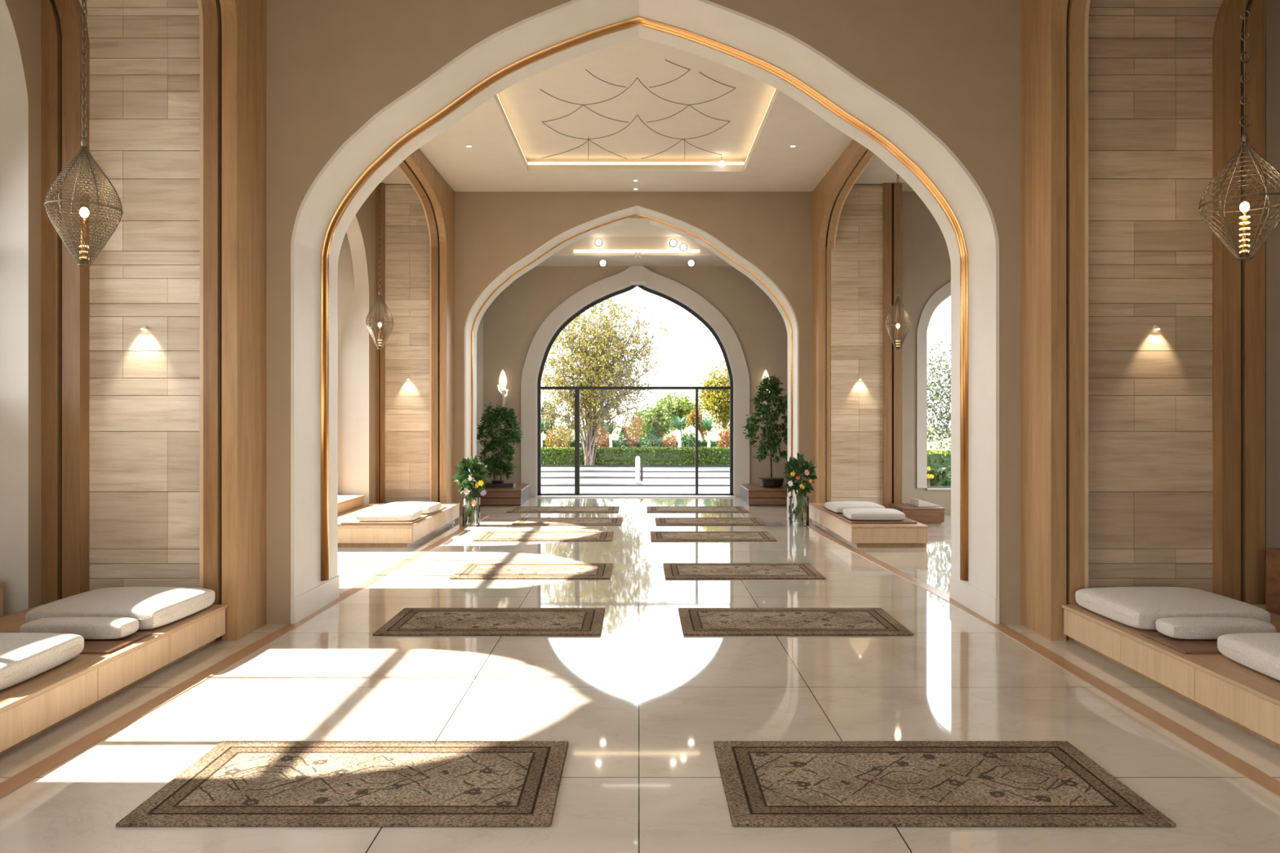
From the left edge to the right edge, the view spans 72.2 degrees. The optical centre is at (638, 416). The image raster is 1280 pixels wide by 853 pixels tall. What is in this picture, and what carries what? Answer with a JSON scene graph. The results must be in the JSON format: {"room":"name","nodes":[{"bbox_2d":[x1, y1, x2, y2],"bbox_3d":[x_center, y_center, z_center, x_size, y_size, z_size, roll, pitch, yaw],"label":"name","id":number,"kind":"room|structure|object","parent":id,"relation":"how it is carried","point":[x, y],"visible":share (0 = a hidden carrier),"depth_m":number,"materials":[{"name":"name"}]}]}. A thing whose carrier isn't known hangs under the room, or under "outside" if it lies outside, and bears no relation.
{"room":"mosque","nodes":[
{"label":"mosque","id":0,"kind":"room"},
{"bbox_2d":[0,0,40,616],"bbox_3d":[-6.105,-1.410,2.300,0.490,7.220,13.000,0,0,0],"label":"wall","id":1,"kind":"structure","parent":0,"point":[14,104],"depth_m":8.42,"materials":[{"name":"paint"}]},
{"bbox_2d":[79,0,199,591],"bbox_3d":[-5.025,-1.400,8.774,1.650,7.200,0.053,0,0,0],"label":"stone wall","id":2,"kind":"structure","parent":0,"point":[144,119],"depth_m":8.75,"materials":[{"name":"stone"}]},
{"bbox_2d":[40,0,90,604],"bbox_3d":[-6.050,-1.410,8.700,1.140,7.220,0.200,0,0,0],"label":"wooden pillar","id":3,"kind":"structure","parent":2,"relation":"attached to","point":[65,378],"depth_m":8.60,"materials":[{"name":"brown wood"}]},
{"bbox_2d":[197,0,266,640],"bbox_3d":[-4.120,-1.410,2.540,0.360,7.220,13.480,0,0,0],"label":"wooden pillar","id":4,"kind":"structure","parent":0,"point":[233,33],"depth_m":8.60,"materials":[{"name":"brown wood"}]},
{"bbox_2d":[337,188,375,506],"bbox_3d":[-6.005,-1.410,14.805,0.690,7.220,8.390,0,0,0],"label":"wall","id":5,"kind":"structure","parent":0,"point":[353,273],"depth_m":18.40,"materials":[{"name":"paint"}]},
{"bbox_2d":[385,184,429,502],"bbox_3d":[-4.950,-1.400,18.974,1.100,7.200,0.053,0,0,0],"label":"stone wall","id":6,"kind":"structure","parent":0,"point":[406,231],"depth_m":18.95,"materials":[{"name":"stone"}]},
{"bbox_2d":[375,182,385,502],"bbox_3d":[-5.575,-1.410,18.960,0.190,7.220,0.200,0,0,0],"label":"trim","id":7,"kind":"structure","parent":6,"relation":"attached to","point":[380,353],"depth_m":18.86,"materials":[{"name":"brown wood"}]},
{"bbox_2d":[397,148,454,502],"bbox_3d":[-4.300,-1.410,15.105,0.360,7.220,8.990,0,0,0],"label":"wall","id":8,"kind":"structure","parent":0,"point":[436,196],"depth_m":18.80,"materials":[{"name":"brown wood"}]},
{"bbox_2d":[476,315,483,482],"bbox_3d":[-4.310,-1.300,22.450,0.100,7.000,3.100,0,0,0],"label":"wall","id":9,"kind":"structure","parent":0,"point":[480,331],"depth_m":23.46,"materials":[{"name":"paint"}]},
{"bbox_2d":[537,215,731,266],"bbox_3d":[0.000,-4.450,22.450,10.000,0.700,4.300,0,0,0],"label":"ceiling","id":10,"kind":"structure","parent":0,"point":[637,233],"depth_m":22.40,"materials":[{"name":"paint"}]},
{"bbox_2d":[573,249,699,252],"bbox_3d":[-0.055,-4.210,22.380,3.210,0.060,0.040,0,0,0],"label":"light","id":11,"kind":"object","parent":10,"relation":"attached to","point":[575,251],"visible":1,"depth_m":22.36,"materials":[{"name":"beige"}]},
{"bbox_2d":[483,266,787,484],"bbox_3d":[0.000,-1.300,24.200,10.000,7.000,0.400,0,0,0],"label":"wall","id":12,"kind":"structure","parent":0,"point":[511,322],"depth_m":24.00,"materials":[{"name":"beige paint"}]},
{"bbox_2d":[497,369,508,408],"bbox_3d":[-3.707,-0.678,23.899,0.273,1.193,0.229,0,0,-37],"label":"wall sconce","id":13,"kind":"object","parent":12,"relation":"attached to","point":[502,379],"visible":0.97,"depth_m":23.86,"materials":[{"name":"beige glass"}]},
{"bbox_2d":[520,266,749,497],"bbox_3d":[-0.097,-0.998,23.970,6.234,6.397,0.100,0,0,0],"label":"trim","id":14,"kind":"structure","parent":12,"relation":"attached to","point":[618,281],"depth_m":23.92,"materials":[{"name":"paint"}]},
{"bbox_2d":[534,495,735,497],"bbox_3d":[-0.097,2.185,23.875,5.414,0.030,0.450,0,0,0],"label":"trim","id":15,"kind":"structure","parent":12,"relation":"attached to","point":[535,496],"depth_m":23.65,"materials":[{"name":"white stone"}]},
{"bbox_2d":[537,280,733,495],"bbox_3d":[-0.097,-0.756,24.050,5.374,5.912,0.300,0,0,0],"label":"window","id":16,"kind":"structure","parent":12,"relation":"in","point":[634,283],"depth_m":24.10,"materials":[{"name":"black metal"}]},
{"bbox_2d":[541,465,729,493],"bbox_3d":[0.000,2.310,31.475,60.000,0.320,14.150,0,0,0],"label":"floor","id":17,"kind":"structure","parent":0,"point":[554,478],"depth_m":31.11,"materials":[{"name":"white stone"}]},
{"bbox_2d":[635,456,642,484],"bbox_3d":[-0.005,1.760,28.400,0.260,0.920,0.200,0,0,0],"label":"post","id":18,"kind":"object","parent":17,"relation":"on","point":[637,481],"visible":0.88,"depth_m":28.34,"materials":[{"name":"white stone"}]},
{"bbox_2d":[0,497,1279,852],"bbox_3d":[1.365,2.325,10.000,15.670,0.250,28.400,0,0,0],"label":"floor","id":19,"kind":"structure","parent":0,"point":[641,705],"depth_m":6.76,"materials":[{"name":"tile"}]},
{"bbox_2d":[0,604,227,755],"bbox_3d":[-4.930,2.020,5.540,1.820,0.360,6.080,0,0,0],"label":"bench","id":20,"kind":"object","parent":19,"relation":"on","point":[30,708],"visible":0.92,"depth_m":6.58,"materials":[{"name":"brown wood"}]},
{"bbox_2d":[0,632,84,690],"bbox_3d":[-4.800,1.721,6.200,1.202,0.234,1.004,0,0,-2],"label":"seat cushion","id":21,"kind":"object","parent":20,"relation":"on","point":[24,656],"visible":1,"depth_m":6.22,"materials":[{"name":"fabric"}]},
{"bbox_2d":[4,631,152,653],"bbox_3d":[-4.725,1.830,7.090,1.244,0.018,0.620,0,0,0],"label":"mat","id":22,"kind":"object","parent":20,"relation":"on","point":[97,646],"visible":0.23,"depth_m":7.02,"materials":[{"name":"fabric"}]},
{"bbox_2d":[18,617,138,639],"bbox_3d":[-4.600,1.741,7.220,0.860,0.149,0.260,0,0,0],"label":"bolster","id":23,"kind":"object","parent":22,"relation":"on","point":[89,628],"visible":0.83,"depth_m":7.10,"materials":[{"name":"fabric"}]},
{"bbox_2d":[25,586,215,630],"bbox_3d":[-4.660,1.721,7.970,1.162,0.234,1.044,0,0,2],"label":"seat cushion","id":24,"kind":"object","parent":20,"relation":"on","point":[153,607],"visible":0.82,"depth_m":7.68,"materials":[{"name":"fabric"}]},
{"bbox_2d":[0,515,488,799],"bbox_3d":[-3.607,2.197,9.750,0.214,0.006,19.508,0,0,1],"label":"trim","id":25,"kind":"structure","parent":19,"relation":"in","point":[14,783],"depth_m":6.90,"materials":[{"name":"brown wood"}]},
{"bbox_2d":[115,741,568,826],"bbox_3d":[-1.636,2.189,5.290,2.330,0.020,1.200,0,0,0],"label":"rug","id":26,"kind":"object","parent":19,"relation":"on","point":[235,784],"visible":1,"depth_m":5.15,"materials":[{"name":"beige fabric"}]},
{"bbox_2d":[337,495,364,514],"bbox_3d":[-5.980,1.920,16.750,0.600,0.560,2.900,0,0,0],"label":"window seat","id":27,"kind":"object","parent":19,"relation":"on","point":[345,503],"visible":0.2,"depth_m":17.43,"materials":[{"name":"brown wood"}]},
{"bbox_2d":[337,502,460,546],"bbox_3d":[-4.705,2.018,16.600,1.850,0.365,3.900,0,0,0],"label":"bench","id":28,"kind":"object","parent":19,"relation":"on","point":[348,535],"visible":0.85,"depth_m":14.72,"materials":[{"name":"brown wood"}]},
{"bbox_2d":[340,506,446,524],"bbox_3d":[-4.455,1.821,16.225,1.190,0.026,2.750,0,0,0],"label":"mat","id":29,"kind":"object","parent":28,"relation":"on","point":[353,521],"visible":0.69,"depth_m":14.98,"materials":[{"name":"beige fabric"}]},
{"bbox_2d":[355,508,422,521],"bbox_3d":[-4.360,1.716,15.350,1.004,0.181,0.807,0,0,-3],"label":"seat cushion","id":30,"kind":"object","parent":29,"relation":"on","point":[375,514],"visible":1,"depth_m":14.98,"materials":[{"name":"fabric"}]},
{"bbox_2d":[377,501,441,514],"bbox_3d":[-4.320,1.716,16.550,1.004,0.181,0.925,0,0,2],"label":"seat cushion","id":31,"kind":"object","parent":29,"relation":"on","point":[426,507],"visible":0.78,"depth_m":16.24,"materials":[{"name":"fabric"}]},
{"bbox_2d":[451,455,489,525],"bbox_3d":[-3.378,1.485,17.584,0.777,1.429,0.653,0,0,0],"label":"flower vase","id":32,"kind":"object","parent":19,"relation":"on","point":[464,479],"visible":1,"depth_m":17.53,"materials":[{"name":"clear glass"}]},
{"bbox_2d":[373,608,604,635],"bbox_3d":[-1.525,2.189,9.380,2.283,0.020,1.200,0,0,0],"label":"rug","id":33,"kind":"object","parent":19,"relation":"on","point":[409,621],"visible":1,"depth_m":9.30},
{"bbox_2d":[477,484,530,505],"bbox_3d":[-3.560,2.000,22.400,1.360,0.400,1.800,0,0,0],"label":"bench","id":34,"kind":"object","parent":19,"relation":"on","point":[518,495],"visible":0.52,"depth_m":21.54,"materials":[{"name":"brown wood"}]},
{"bbox_2d":[476,401,522,487],"bbox_3d":[-3.560,0.737,22.267,1.232,2.124,1.047,0,0,0],"label":"potted tree","id":35,"kind":"object","parent":34,"relation":"on","point":[492,463],"visible":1,"depth_m":22.19,"materials":[{"name":"green plant"}]},
{"bbox_2d":[449,563,613,579],"bbox_3d":[-1.470,2.189,12.420,2.167,0.020,1.200,0,0,0],"label":"rug","id":36,"kind":"object","parent":19,"relation":"on","point":[469,571],"visible":1,"depth_m":12.28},
{"bbox_2d":[472,531,613,541],"bbox_3d":[-1.700,2.189,16.000,2.446,0.020,1.200,0,0,0],"label":"rug","id":37,"kind":"object","parent":19,"relation":"on","point":[486,535],"visible":1,"depth_m":15.86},
{"bbox_2d":[506,506,619,512],"bbox_3d":[-1.750,2.189,20.600,2.563,0.020,1.200,0,0,0],"label":"rug","id":38,"kind":"object","parent":19,"relation":"on","point":[515,508],"visible":1,"depth_m":20.42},
{"bbox_2d":[511,517,622,525],"bbox_3d":[-1.460,2.189,18.250,2.214,0.020,1.200,0,0,0],"label":"rug","id":39,"kind":"object","parent":19,"relation":"on","point":[521,521],"visible":1,"depth_m":18.06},
{"bbox_2d":[646,506,749,512],"bbox_3d":[1.350,2.189,20.600,2.330,0.020,1.200,0,0,0],"label":"rug","id":40,"kind":"object","parent":19,"relation":"on","point":[649,508],"visible":1,"depth_m":20.42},
{"bbox_2d":[654,517,765,525],"bbox_3d":[1.450,2.189,18.250,2.214,0.020,1.200,0,0,0],"label":"rug","id":41,"kind":"object","parent":19,"relation":"on","point":[659,521],"visible":1,"depth_m":18.06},
{"bbox_2d":[649,531,777,541],"bbox_3d":[1.320,2.189,16.000,2.214,0.020,1.200,0,0,0],"label":"rug","id":42,"kind":"object","parent":19,"relation":"on","point":[655,535],"visible":1,"depth_m":15.86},
{"bbox_2d":[662,563,826,579],"bbox_3d":[1.440,2.189,12.420,2.167,0.020,1.200,0,0,0],"label":"rug","id":43,"kind":"object","parent":19,"relation":"on","point":[672,571],"visible":1,"depth_m":12.28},
{"bbox_2d":[739,484,787,505],"bbox_3d":[3.470,2.000,22.400,1.580,0.400,1.800,0,0,0],"label":"bench","id":44,"kind":"object","parent":19,"relation":"on","point":[751,494],"visible":0.51,"depth_m":21.54,"materials":[{"name":"brown wood"}]},
{"bbox_2d":[742,375,787,487],"bbox_3d":[3.299,0.375,22.279,1.433,2.848,1.218,0,0,0],"label":"potted tree","id":45,"kind":"object","parent":44,"relation":"on","point":[773,386],"visible":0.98,"depth_m":22.19,"materials":[{"name":"green plant"}]},
{"bbox_2d":[678,608,913,635],"bbox_3d":[1.600,2.189,9.380,2.307,0.020,1.200,0,0,0],"label":"rug","id":46,"kind":"object","parent":19,"relation":"on","point":[694,621],"visible":1,"depth_m":9.30,"materials":[{"name":"beige fabric"}]},
{"bbox_2d":[782,453,817,525],"bbox_3d":[3.230,1.464,17.598,0.721,1.470,0.650,0,0,0],"label":"flower vase","id":47,"kind":"object","parent":19,"relation":"on","point":[793,468],"visible":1,"depth_m":17.52,"materials":[{"name":"clear glass"}]},
{"bbox_2d":[808,502,928,546],"bbox_3d":[4.195,2.018,16.600,1.290,0.365,3.900,0,0,0],"label":"bench","id":48,"kind":"object","parent":19,"relation":"on","point":[858,535],"visible":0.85,"depth_m":14.66,"materials":[{"name":"brown wood"}]},
{"bbox_2d":[819,506,917,524],"bbox_3d":[4.185,1.821,16.275,1.130,0.026,2.650,0,0,0],"label":"mat","id":49,"kind":"object","parent":48,"relation":"on","point":[906,521],"visible":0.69,"depth_m":15.10,"materials":[{"name":"fabric"}]},
{"bbox_2d":[824,501,884,513],"bbox_3d":[4.100,1.722,16.700,0.945,0.171,0.926,0,0,-2],"label":"seat cushion","id":50,"kind":"object","parent":49,"relation":"on","point":[836,506],"visible":0.75,"depth_m":16.40,"materials":[{"name":"fabric"}]},
{"bbox_2d":[842,507,905,520],"bbox_3d":[4.140,1.722,15.500,0.965,0.171,0.807,0,0,3],"label":"seat cushion","id":51,"kind":"object","parent":49,"relation":"on","point":[857,513],"visible":1,"depth_m":15.13,"materials":[{"name":"fabric"}]},
{"bbox_2d":[888,503,945,524],"bbox_3d":[5.760,2.030,18.225,0.880,0.340,0.950,0,0,0],"label":"window seat","id":52,"kind":"object","parent":19,"relation":"on","point":[923,515],"visible":0.71,"depth_m":17.76,"materials":[{"name":"brown wood"}]},
{"bbox_2d":[910,497,940,506],"bbox_3d":[5.950,1.785,18.225,0.460,0.146,0.550,0,0,0],"label":"cushion","id":53,"kind":"object","parent":52,"relation":"on","point":[918,503],"visible":1,"depth_m":17.95,"materials":[{"name":"fabric"}]},
{"bbox_2d":[713,741,1176,826],"bbox_3d":[1.688,2.189,5.290,2.377,0.020,1.200,0,0,0],"label":"rug","id":54,"kind":"object","parent":19,"relation":"on","point":[766,784],"visible":1,"depth_m":5.15,"materials":[{"name":"beige fabric"}]},
{"bbox_2d":[791,515,1279,797],"bbox_3d":[3.665,2.197,9.751,0.342,0.006,19.506,0,0,-1],"label":"trim","id":55,"kind":"structure","parent":19,"relation":"in","point":[1261,779],"depth_m":6.90,"materials":[{"name":"brown wood"}]},
{"bbox_2d":[1061,604,1279,748],"bbox_3d":[5.130,2.020,5.540,2.000,0.360,6.080,0,0,0],"label":"bench","id":56,"kind":"object","parent":19,"relation":"on","point":[1248,699],"visible":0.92,"depth_m":6.64,"materials":[{"name":"brown wood"}]},
{"bbox_2d":[1075,586,1271,630],"bbox_3d":[4.800,1.721,7.970,1.202,0.234,1.044,0,0,-2],"label":"seat cushion","id":57,"kind":"object","parent":56,"relation":"on","point":[1138,607],"visible":0.82,"depth_m":7.67,"materials":[{"name":"fabric"}]},
{"bbox_2d":[1139,631,1279,653],"bbox_3d":[4.910,1.830,7.090,1.374,0.018,0.620,0,0,0],"label":"mat","id":58,"kind":"object","parent":56,"relation":"on","point":[1184,646],"visible":0.27,"depth_m":7.02,"materials":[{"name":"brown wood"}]},
{"bbox_2d":[1155,617,1275,639],"bbox_3d":[4.740,1.741,7.220,0.860,0.149,0.260,0,0,0],"label":"seat cushion","id":59,"kind":"object","parent":58,"relation":"on","point":[1180,628],"visible":0.86,"depth_m":7.10,"materials":[{"name":"fabric"}]},
{"bbox_2d":[1217,632,1279,680],"bbox_3d":[4.980,1.721,6.200,1.202,0.234,1.004,0,0,2],"label":"seat cushion","id":60,"kind":"object","parent":56,"relation":"on","point":[1260,652],"visible":1,"depth_m":6.33,"materials":[{"name":"fabric"}]},
{"bbox_2d":[1265,548,1279,614],"bbox_3d":[6.030,1.544,8.000,0.200,0.588,0.600,0,0,0],"label":"shelf box","id":61,"kind":"object","parent":56,"relation":"on","point":[1272,556],"visible":1,"depth_m":8.21,"materials":[{"name":"brown wood"}]},
{"bbox_2d":[266,0,1021,624],"bbox_3d":[1.365,-1.560,9.945,15.670,7.520,1.330,0,0,0],"label":"wall","id":62,"kind":"structure","parent":0,"point":[332,65],"depth_m":9.28,"materials":[{"name":"beige paint"}]},
{"bbox_2d":[290,575,338,623],"bbox_3d":[-3.655,2.065,9.945,0.050,0.270,1.370,0,0,0],"label":"baseboard","id":63,"kind":"structure","parent":62,"relation":"attached to","point":[304,605],"depth_m":9.80,"materials":[{"name":"paint"}]},
{"bbox_2d":[320,16,968,581],"bbox_3d":[0.065,-1.386,10.120,7.574,6.552,0.144,0,0,0],"label":"trim","id":64,"kind":"structure","parent":62,"relation":"attached to","point":[765,65],"depth_m":10.07,"materials":[{"name":"brown metal"}]},
{"bbox_2d":[290,0,999,599],"bbox_3d":[0.065,-1.212,9.945,7.492,6.824,1.338,0,0,0],"label":"archway","id":65,"kind":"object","parent":62,"relation":"attached to","point":[754,37],"depth_m":9.72,"materials":[{"name":"paint"}]},
{"bbox_2d":[949,575,999,623],"bbox_3d":[3.785,2.065,9.945,0.050,0.270,1.370,0,0,0],"label":"baseboard","id":66,"kind":"structure","parent":62,"relation":"attached to","point":[981,603],"depth_m":9.79,"materials":[{"name":"paint"}]},
{"bbox_2d":[380,37,914,191],"bbox_3d":[1.365,-5.270,15.150,15.670,0.500,10.300,0,0,0],"label":"ceiling","id":67,"kind":"structure","parent":0,"point":[637,100],"depth_m":16.18,"materials":[{"name":"paint"}]},
{"bbox_2d":[365,182,394,349],"bbox_3d":[-5.079,-3.189,17.200,0.537,3.746,0.537,0,0,6],"label":"pendant lamp","id":68,"kind":"object","parent":67,"relation":"hanging from","point":[380,345],"visible":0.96,"depth_m":17.16,"materials":[{"name":"brown metal"}]},
{"bbox_2d":[528,162,743,164],"bbox_3d":[-0.060,-5.190,18.040,4.440,0.060,0.040,0,0,0],"label":"light","id":69,"kind":"object","parent":67,"relation":"attached to","point":[529,163],"visible":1,"depth_m":18.02,"materials":[{"name":"beige"}]},
{"bbox_2d":[884,173,911,349],"bbox_3d":[5.079,-3.168,17.200,0.496,3.726,0.496,0,0,6],"label":"pendant lamp","id":70,"kind":"object","parent":67,"relation":"hanging from","point":[898,327],"visible":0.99,"depth_m":17.17,"materials":[{"name":"brown metal"}]},
{"bbox_2d":[454,191,951,514],"bbox_3d":[1.365,-1.560,20.250,15.670,7.520,1.300,0,0,0],"label":"wall","id":71,"kind":"structure","parent":0,"point":[494,231],"depth_m":19.60,"materials":[{"name":"beige paint"}]},
{"bbox_2d":[464,205,799,502],"bbox_3d":[-0.163,-1.253,20.250,7.477,6.906,1.308,0,0,0],"label":"trim","id":72,"kind":"structure","parent":71,"relation":"attached to","point":[506,273],"depth_m":20.03,"materials":[{"name":"paint"}]},
{"bbox_2d":[471,213,792,497],"bbox_3d":[-0.163,-1.414,20.220,7.505,6.608,0.090,0,0,0],"label":"trim","id":73,"kind":"structure","parent":71,"relation":"attached to","point":[637,214],"depth_m":20.19,"materials":[{"name":"brown metal"}]},
{"bbox_2d":[916,281,951,489],"bbox_3d":[7.600,-0.843,19.720,2.800,4.976,0.360,0,0,0],"label":"trim","id":74,"kind":"structure","parent":71,"relation":"attached to","point":[926,313],"depth_m":19.55,"materials":[{"name":"paint"}]},
{"bbox_2d":[542,426,951,453],"bbox_3d":[0.000,2.340,118.775,120.000,0.260,160.450,0,0,0],"label":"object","id":75,"kind":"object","parent":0,"point":[714,434],"depth_m":100.34,"materials":[{"name":"plant"}]},
{"bbox_2d":[541,400,559,439],"bbox_3d":[-5.412,0.627,52.166,1.309,3.200,1.514,0,0,19],"label":"tree","id":76,"kind":"object","parent":75,"relation":"on","point":[543,410],"visible":0.37,"depth_m":51.83,"materials":[{"name":"green plant"}]},
{"bbox_2d":[543,426,572,447],"bbox_3d":[-3.845,1.344,41.999,1.397,1.752,1.350,0,0,0],"label":"shrub","id":77,"kind":"object","parent":75,"relation":"on","point":[552,439],"visible":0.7,"depth_m":41.83,"materials":[{"name":"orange plant"}]},
{"bbox_2d":[595,427,613,448],"bbox_3d":[-1.699,1.353,42.000,0.910,1.735,0.888,0,0,0],"label":"shrub","id":78,"kind":"object","parent":75,"relation":"on","point":[607,434],"visible":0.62,"depth_m":41.85,"materials":[{"name":"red plant"}]},
{"bbox_2d":[541,288,681,465],"bbox_3d":[-1.509,-2.010,38.943,6.830,8.473,5.034,0,0,-4],"label":"tree","id":79,"kind":"object","parent":75,"relation":"on","point":[593,373],"visible":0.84,"depth_m":38.35,"materials":[{"name":"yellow plant"}]},
{"bbox_2d":[613,426,631,447],"bbox_3d":[-0.714,1.328,42.237,1.197,1.784,1.186,0,0,0],"label":"shrub","id":80,"kind":"object","parent":75,"relation":"on","point":[622,432],"visible":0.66,"depth_m":42.07,"materials":[{"name":"green plant"}]},
{"bbox_2d":[622,416,644,447],"bbox_3d":[-0.277,1.100,41.496,1.087,2.240,1.095,0,0,0],"label":"shrub","id":81,"kind":"object","parent":75,"relation":"on","point":[631,441],"visible":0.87,"depth_m":41.40,"materials":[{"name":"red plant"}]},
{"bbox_2d":[541,445,729,465],"bbox_3d":[-0.008,1.818,39.696,18.125,0.939,1.141,0,0,0],"label":"clipped hedge","id":82,"kind":"object","parent":75,"relation":"on","point":[561,455],"visible":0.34,"depth_m":39.28,"materials":[{"name":"green plant"}]},
{"bbox_2d":[542,439,729,448],"bbox_3d":[0.007,1.694,43.380,18.144,1.214,1.025,0,0,0],"label":"flowers","id":83,"kind":"object","parent":75,"relation":"on","point":[702,443],"visible":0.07,"depth_m":43.08,"materials":[{"name":"green plant"}]},
{"bbox_2d":[626,401,674,440],"bbox_3d":[0.636,0.711,48.781,2.679,3.032,2.285,0,0,0],"label":"tree","id":84,"kind":"object","parent":75,"relation":"on","point":[657,420],"visible":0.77,"depth_m":48.69,"materials":[{"name":"green plant"}]},
{"bbox_2d":[640,426,661,448],"bbox_3d":[0.590,1.336,42.186,1.366,1.768,1.157,0,0,-36],"label":"shrub","id":85,"kind":"object","parent":75,"relation":"on","point":[649,432],"visible":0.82,"depth_m":42.12,"materials":[{"name":"green plant"}]},
{"bbox_2d":[666,415,686,447],"bbox_3d":[1.761,1.096,40.946,0.919,2.252,1.094,0,0,0],"label":"palm","id":86,"kind":"object","parent":75,"relation":"on","point":[678,423],"visible":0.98,"depth_m":40.93,"materials":[{"name":"green plant"}]},
{"bbox_2d":[655,391,704,439],"bbox_3d":[2.552,0.357,54.000,3.227,3.737,2.648,0,0,0],"label":"tree","id":87,"kind":"object","parent":75,"relation":"on","point":[680,406],"visible":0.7,"depth_m":53.45,"materials":[{"name":"green plant"}]},
{"bbox_2d":[680,431,698,447],"bbox_3d":[2.381,1.458,41.992,0.980,1.524,0.983,0,0,0],"label":"shrub","id":88,"kind":"object","parent":75,"relation":"on","point":[686,442],"visible":0.77,"depth_m":41.82,"materials":[{"name":"green plant"}]},
{"bbox_2d":[685,406,711,440],"bbox_3d":[3.445,0.808,50.437,1.542,2.838,1.247,0,0,19],"label":"tree","id":89,"kind":"object","parent":75,"relation":"on","point":[691,420],"visible":0.7,"depth_m":50.34,"materials":[{"name":"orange plant"}]},
{"bbox_2d":[697,416,722,447],"bbox_3d":[3.261,1.120,41.420,1.061,2.203,0.895,0,0,-36],"label":"palm","id":90,"kind":"object","parent":75,"relation":"on","point":[708,424],"visible":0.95,"depth_m":41.52,"materials":[{"name":"green plant"}]},
{"bbox_2d":[697,360,729,439],"bbox_3d":[4.464,-0.381,46.882,2.980,5.210,2.491,0,0,42],"label":"tree","id":91,"kind":"object","parent":75,"relation":"on","point":[713,397],"visible":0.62,"depth_m":46.49,"materials":[{"name":"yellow plant"}]},
{"bbox_2d":[716,429,729,447],"bbox_3d":[4.177,1.425,41.982,0.945,1.590,0.950,0,0,0],"label":"shrub","id":92,"kind":"object","parent":75,"relation":"on","point":[726,442],"visible":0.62,"depth_m":41.86,"materials":[{"name":"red plant"}]},
{"bbox_2d":[825,247,826,502],"bbox_3d":[4.780,-1.410,19.300,1.760,7.220,0.600,0,0,0],"label":"wall pier","id":93,"kind":"object","parent":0,"point":[825,247],"visible":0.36,"depth_m":19.00,"materials":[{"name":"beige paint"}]},
{"bbox_2d":[812,139,875,502],"bbox_3d":[4.060,-1.410,15.105,0.360,7.220,8.990,0,0,0],"label":"trim","id":94,"kind":"structure","parent":0,"point":[830,194],"depth_m":18.96,"materials":[{"name":"brown wood"}]},
{"bbox_2d":[831,184,883,506],"bbox_3d":[4.720,-1.400,18.974,1.140,7.200,0.053,0,0,0],"label":"stone wall","id":95,"kind":"structure","parent":0,"point":[857,256],"depth_m":18.95,"materials":[{"name":"stone"}]},
{"bbox_2d":[882,182,902,508],"bbox_3d":[5.465,-1.410,18.960,0.390,7.220,0.200,0,0,0],"label":"trim","id":96,"kind":"structure","parent":95,"relation":"attached to","point":[892,357],"depth_m":18.86,"materials":[{"name":"brown wood"}]},
{"bbox_2d":[1021,0,1090,640],"bbox_3d":[4.220,-1.410,2.540,0.360,7.220,13.480,0,0,0],"label":"wooden pillar","id":97,"kind":"structure","parent":0,"point":[1055,33],"depth_m":8.60,"materials":[{"name":"brown wood"}]},
{"bbox_2d":[1088,0,1222,592],"bbox_3d":[5.210,-1.400,8.774,1.820,7.200,0.053,0,0,0],"label":"stone wall","id":98,"kind":"structure","parent":0,"point":[1150,61],"depth_m":8.75,"materials":[{"name":"stone"}]},
{"bbox_2d":[1211,0,1266,604],"bbox_3d":[6.305,-1.410,8.700,1.170,7.220,0.200,0,0,0],"label":"wooden pillar","id":99,"kind":"structure","parent":98,"relation":"attached to","point":[1238,286],"depth_m":8.60,"materials":[{"name":"brown wood"}]},
{"bbox_2d":[1265,0,1279,551],"bbox_3d":[6.275,-1.410,2.300,0.250,7.220,13.000,0,0,0],"label":"wall","id":100,"kind":"structure","parent":0,"point":[1272,34],"depth_m":8.52,"materials":[{"name":"beige paint"}]},
{"bbox_3d":[1.365,-5.170,2.900,15.670,0.300,14.200,0,0,0],"label":"ceiling","id":101,"kind":"structure","parent":0,"visible":0},
{"bbox_2d":[44,0,123,266],"bbox_3d":[-4.931,-3.179,7.800,0.597,3.686,0.597,0,0,-17],"label":"pendant lamp","id":102,"kind":"object","parent":101,"relation":"hanging from","point":[82,260],"visible":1,"depth_m":7.76,"materials":[{"name":"brown metal"}]},
{"bbox_2d":[1197,0,1279,260],"bbox_3d":[5.386,-3.207,7.800,0.697,3.626,0.697,0,0,-6],"label":"pendant lamp","id":103,"kind":"object","parent":101,"relation":"hanging from","point":[1244,206],"visible":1,"depth_m":7.78,"materials":[{"name":"brown metal"}]},
{"bbox_3d":[0.000,2.585,85.000,120.000,0.230,230.000,0,0,0],"label":"ground","id":104,"kind":"structure","parent":0,"visible":0},
{"bbox_2d":[927,466,951,486],"bbox_3d":[7.822,1.880,23.571,0.979,1.189,0.844,0,0,0],"label":"bush","id":105,"kind":"object","parent":104,"relation":"on","point":[940,475],"visible":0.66,"depth_m":23.35,"materials":[{"name":"green plant"}]},
{"bbox_2d":[927,335,951,451],"bbox_3d":[10.557,-0.161,30.058,3.652,5.264,2.467,0,0,6],"label":"tree","id":106,"kind":"object","parent":104,"relation":"on","point":[936,394],"visible":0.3,"depth_m":29.86,"materials":[{"name":"green plant"}]},
{"bbox_2d":[927,448,951,486],"bbox_3d":[10.508,1.765,27.440,7.071,1.495,1.010,0,0,0],"label":"clipped hedge","id":107,"kind":"object","parent":104,"relation":"on","point":[935,459],"visible":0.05,"depth_m":27.08,"materials":[{"name":"green plant"}]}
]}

